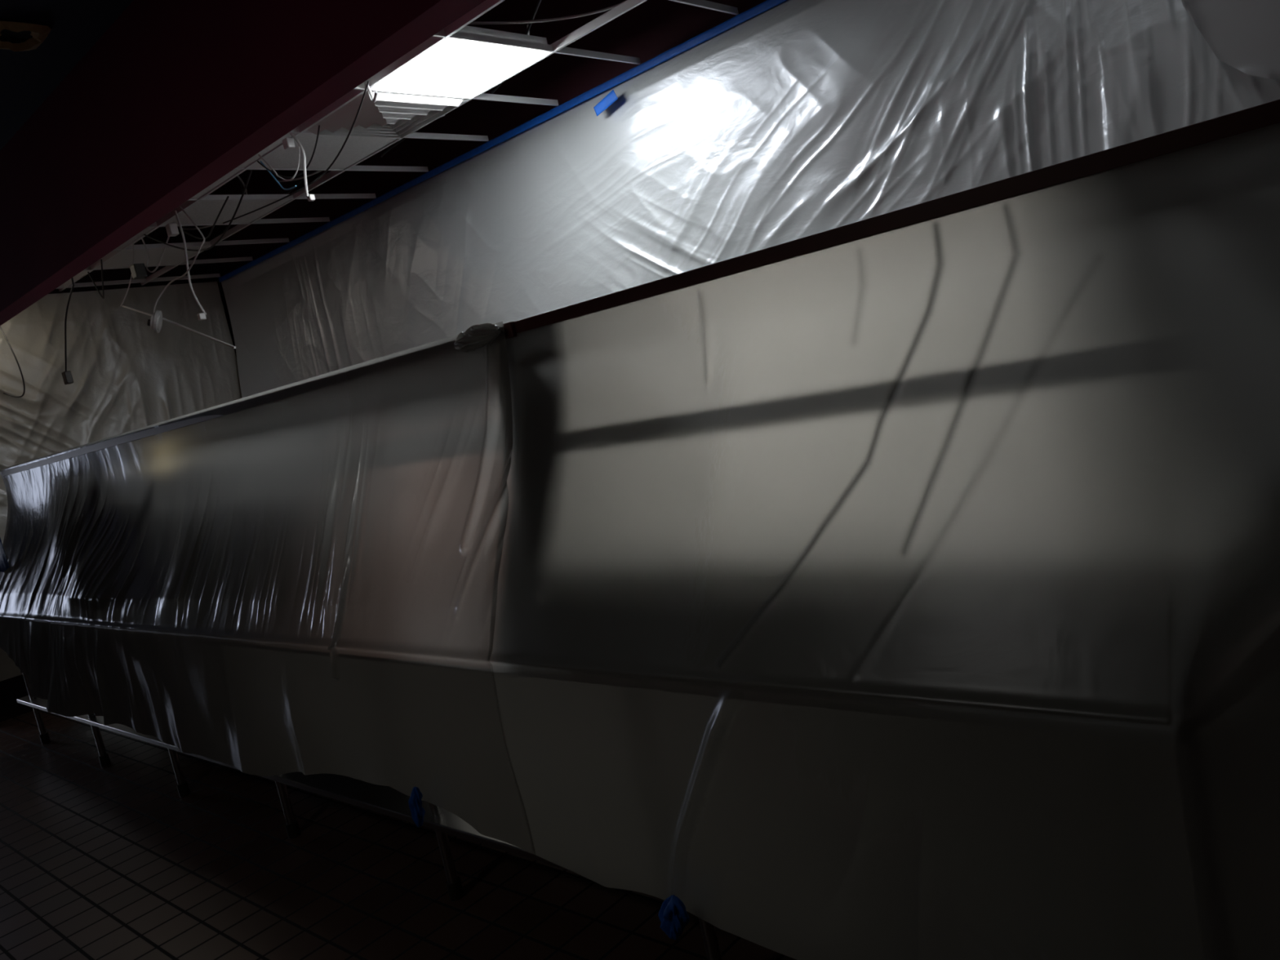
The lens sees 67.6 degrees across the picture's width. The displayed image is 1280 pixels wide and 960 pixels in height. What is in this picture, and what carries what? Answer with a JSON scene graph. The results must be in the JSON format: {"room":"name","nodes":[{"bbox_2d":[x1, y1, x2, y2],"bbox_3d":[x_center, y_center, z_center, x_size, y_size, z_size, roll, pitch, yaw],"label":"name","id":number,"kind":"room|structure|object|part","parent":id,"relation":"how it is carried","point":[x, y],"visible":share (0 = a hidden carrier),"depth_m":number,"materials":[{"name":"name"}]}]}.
{"room":"restaurant under renovation","nodes":[
{"label":"restaurant under renovation","id":0,"kind":"room"},
{"bbox_2d":[0,0,133,151],"bbox_3d":[-3.978,-1.004,2.900,15.600,0.090,3.430,-6,9,43],"label":"ceiling","id":1,"kind":"structure","parent":0,"point":[27,77],"depth_m":3.15,"materials":[{"name":"black paint"}]},
{"bbox_2d":[0,21,51,51],"bbox_3d":[-1.952,-1.382,2.990,0.212,0.016,0.170,-6,9,43],"label":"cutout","id":2,"kind":"object","parent":1,"relation":"attached to","point":[17,36],"visible":1,"depth_m":2.99,"materials":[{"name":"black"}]},
{"bbox_2d":[0,225,236,722],"bbox_3d":[-4.414,-0.359,7.828,0.150,3.900,2.630,-6,9,43],"label":"wall","id":3,"kind":"structure","parent":0,"point":[12,689],"depth_m":8.12,"materials":[{"name":"black"}]},
{"bbox_2d":[0,0,485,325],"bbox_3d":[-2.847,-1.514,4.160,15.600,1.450,0.098,-6,9,43],"label":"soffit","id":4,"kind":"structure","parent":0,"point":[174,96],"depth_m":2.95,"materials":[{"name":"red paint"}]},
{"bbox_2d":[0,709,796,959],"bbox_3d":[-2.403,1.694,4.294,15.600,0.100,6.300,-6,9,43],"label":"floor","id":5,"kind":"structure","parent":0,"point":[108,862],"depth_m":3.63,"materials":[{"name":"tile"}]},
{"bbox_2d":[0,99,1279,959],"bbox_3d":[-0.871,0.441,3.899,8.250,1.801,1.225,-6,9,43],"label":"countertop","id":6,"kind":"structure","parent":5,"relation":"on","point":[386,800],"depth_m":2.40,"materials":[{"name":"silver metal"}]},
{"bbox_3d":[-3.990,1.304,6.235,0.036,0.860,0.034,-6,9,43],"label":"leg","id":7,"kind":"part","parent":6,"relation":"part of","materials":[{"name":"silver metal"}]},
{"bbox_3d":[-3.167,1.223,5.464,0.036,0.860,0.034,-6,9,43],"label":"leg","id":8,"kind":"part","parent":6,"relation":"part of","materials":[{"name":"silver metal"}]},
{"bbox_3d":[-2.345,1.141,4.693,0.036,0.860,0.034,-6,9,43],"label":"leg","id":9,"kind":"part","parent":6,"relation":"part of","materials":[{"name":"silver metal"}]},
{"bbox_2d":[0,321,535,854],"bbox_3d":[-2.337,0.507,4.509,5.375,1.483,0.462,-6,9,43],"label":"sheet","id":10,"kind":"object","parent":6,"relation":"hanging from","point":[302,576],"depth_m":3.49,"materials":[{"name":"plastic"}]},
{"bbox_3d":[-4.175,0.402,6.192,0.340,0.460,0.020,-6,9,43],"label":"strip of blue tape","id":11,"kind":"part","parent":10,"relation":"part of","materials":[{"name":"blue plastic"}]},
{"bbox_2d":[408,786,425,827],"bbox_3d":[-0.687,1.009,2.951,0.047,0.140,0.057,-14,7,-19],"label":"tape","id":12,"kind":"object","parent":10,"relation":"attached to","point":[418,812],"visible":1,"depth_m":2.93,"materials":[{"name":"blue plastic"}]},
{"bbox_3d":[-1.523,1.059,3.923,0.036,0.860,0.034,-6,9,43],"label":"leg","id":13,"kind":"part","parent":6,"relation":"part of","materials":[{"name":"silver metal"}]},
{"bbox_3d":[-0.700,0.978,3.152,0.036,0.860,0.034,-6,9,43],"label":"leg","id":14,"kind":"part","parent":6,"relation":"part of","materials":[{"name":"silver metal"}]},
{"bbox_2d":[453,323,501,352],"bbox_3d":[-0.474,-0.417,2.794,0.200,0.074,0.076,-6,9,43],"label":"tape","id":15,"kind":"object","parent":6,"relation":"on","point":[476,336],"visible":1,"depth_m":2.77,"materials":[{"name":"black plastic"}]},
{"bbox_3d":[0.122,0.896,2.381,0.036,0.860,0.034,-6,9,43],"label":"leg","id":16,"kind":"part","parent":6,"relation":"part of","materials":[{"name":"silver metal"}]},
{"bbox_2d":[488,122,1279,959],"bbox_3d":[1.303,0.079,2.347,3.115,1.558,2.143,-6,9,43],"label":"sheet","id":17,"kind":"object","parent":6,"relation":"hanging from","point":[911,592],"visible":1,"depth_m":1.82,"materials":[{"name":"plastic"}]},
{"bbox_2d":[657,894,689,939],"bbox_3d":[0.078,1.025,2.239,0.097,0.120,0.050,-6,9,43],"label":"tape","id":18,"kind":"object","parent":17,"relation":"attached to","point":[673,917],"visible":1,"depth_m":2.22,"materials":[{"name":"blue plastic"}]},
{"bbox_3d":[-1.221,-0.357,3.610,8.250,0.038,0.085,-6,9,43],"label":"rail","id":19,"kind":"part","parent":6,"relation":"part of","materials":[{"name":"red"}]},
{"bbox_2d":[208,0,766,275],"bbox_3d":[-0.796,-0.938,6.288,15.600,3.900,0.140,-6,9,43],"label":"ceiling","id":20,"kind":"structure","parent":0,"point":[652,28],"depth_m":5.70,"materials":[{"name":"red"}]},
{"bbox_3d":[-2.066,-2.588,5.108,15.600,0.100,2.770,-6,9,43],"label":"ceiling","id":21,"kind":"structure","parent":0,"visible":0},
{"bbox_2d":[56,0,738,291],"bbox_3d":[-0.526,-2.285,3.640,11.400,0.781,2.510,-6,9,43],"label":"grid","id":22,"kind":"object","parent":21,"relation":"hanging from","point":[203,208],"visible":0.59,"depth_m":5.51,"materials":[{"name":"white"}]},
{"bbox_2d":[0,281,242,681],"bbox_3d":[-4.257,-0.121,7.711,0.124,2.800,2.501,-6,9,43],"label":"sheet","id":23,"kind":"object","parent":22,"relation":"hanging from","point":[127,376],"visible":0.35,"depth_m":7.75,"materials":[{"name":"plastic"}]},
{"bbox_2d":[0,0,626,397],"bbox_3d":[-1.798,-1.479,5.562,6.844,1.122,1.491,-7,8,34],"label":"wires","id":24,"kind":"object","parent":22,"relation":"hanging from","point":[138,271],"visible":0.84,"depth_m":5.89,"materials":[{"name":"white"}]},
{"bbox_2d":[306,90,464,138],"bbox_3d":[-1.301,-1.863,4.917,0.603,0.078,0.600,-6,9,43],"label":"air diffuser","id":25,"kind":"object","parent":22,"relation":"attached to","point":[392,115],"visible":0.91,"depth_m":4.85,"materials":[{"name":"white metal"}]},
{"bbox_3d":[-1.308,-1.896,4.913,0.603,0.010,0.600,-6,9,43],"label":"plate","id":26,"kind":"part","parent":25,"relation":"part of","materials":[{"name":"white metal"}]},
{"bbox_2d":[373,25,547,86],"bbox_3d":[-0.851,-1.958,4.479,0.605,0.058,0.602,-6,9,43],"label":"housing","id":27,"kind":"object","parent":22,"relation":"attached to","point":[471,29],"visible":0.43,"depth_m":4.29,"materials":[{"name":"white metal"}]},
{"bbox_2d":[375,38,544,98],"bbox_3d":[-0.842,-1.917,4.484,0.575,0.026,0.570,-6,9,43],"label":"lens","id":28,"kind":"object","parent":27,"relation":"attached to","point":[453,68],"visible":1,"depth_m":4.43,"materials":[{"name":"white plastic"}]},
{"bbox_2d":[221,0,1279,397],"bbox_3d":[-0.308,-1.208,5.466,8.930,1.815,0.151,-6,9,43],"label":"sheet","id":29,"kind":"object","parent":22,"relation":"hanging from","point":[797,119],"visible":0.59,"depth_m":4.62,"materials":[{"name":"plastic"}]},
{"bbox_2d":[218,0,786,282],"bbox_3d":[-0.461,-2.077,5.373,8.900,0.040,0.005,-6,9,43],"label":"tape","id":30,"kind":"object","parent":29,"relation":"attached to","point":[766,5],"visible":1,"depth_m":5.45,"materials":[{"name":"blue plastic"}]},
{"bbox_2d":[593,89,617,116],"bbox_3d":[-0.182,-1.996,5.062,0.180,0.090,0.004,-6,9,43],"label":"tape","id":31,"kind":"object","parent":29,"relation":"attached to","point":[611,97],"visible":1,"depth_m":5.06,"materials":[{"name":"blue plastic"}]},
{"bbox_2d":[1181,0,1279,79],"bbox_3d":[2.304,-1.798,2.796,1.400,1.110,0.042,-6,9,42],"label":"sheet","id":32,"kind":"object","parent":22,"relation":"hanging from","point":[1244,35],"visible":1,"depth_m":3.18,"materials":[{"name":"plastic"}]}
]}

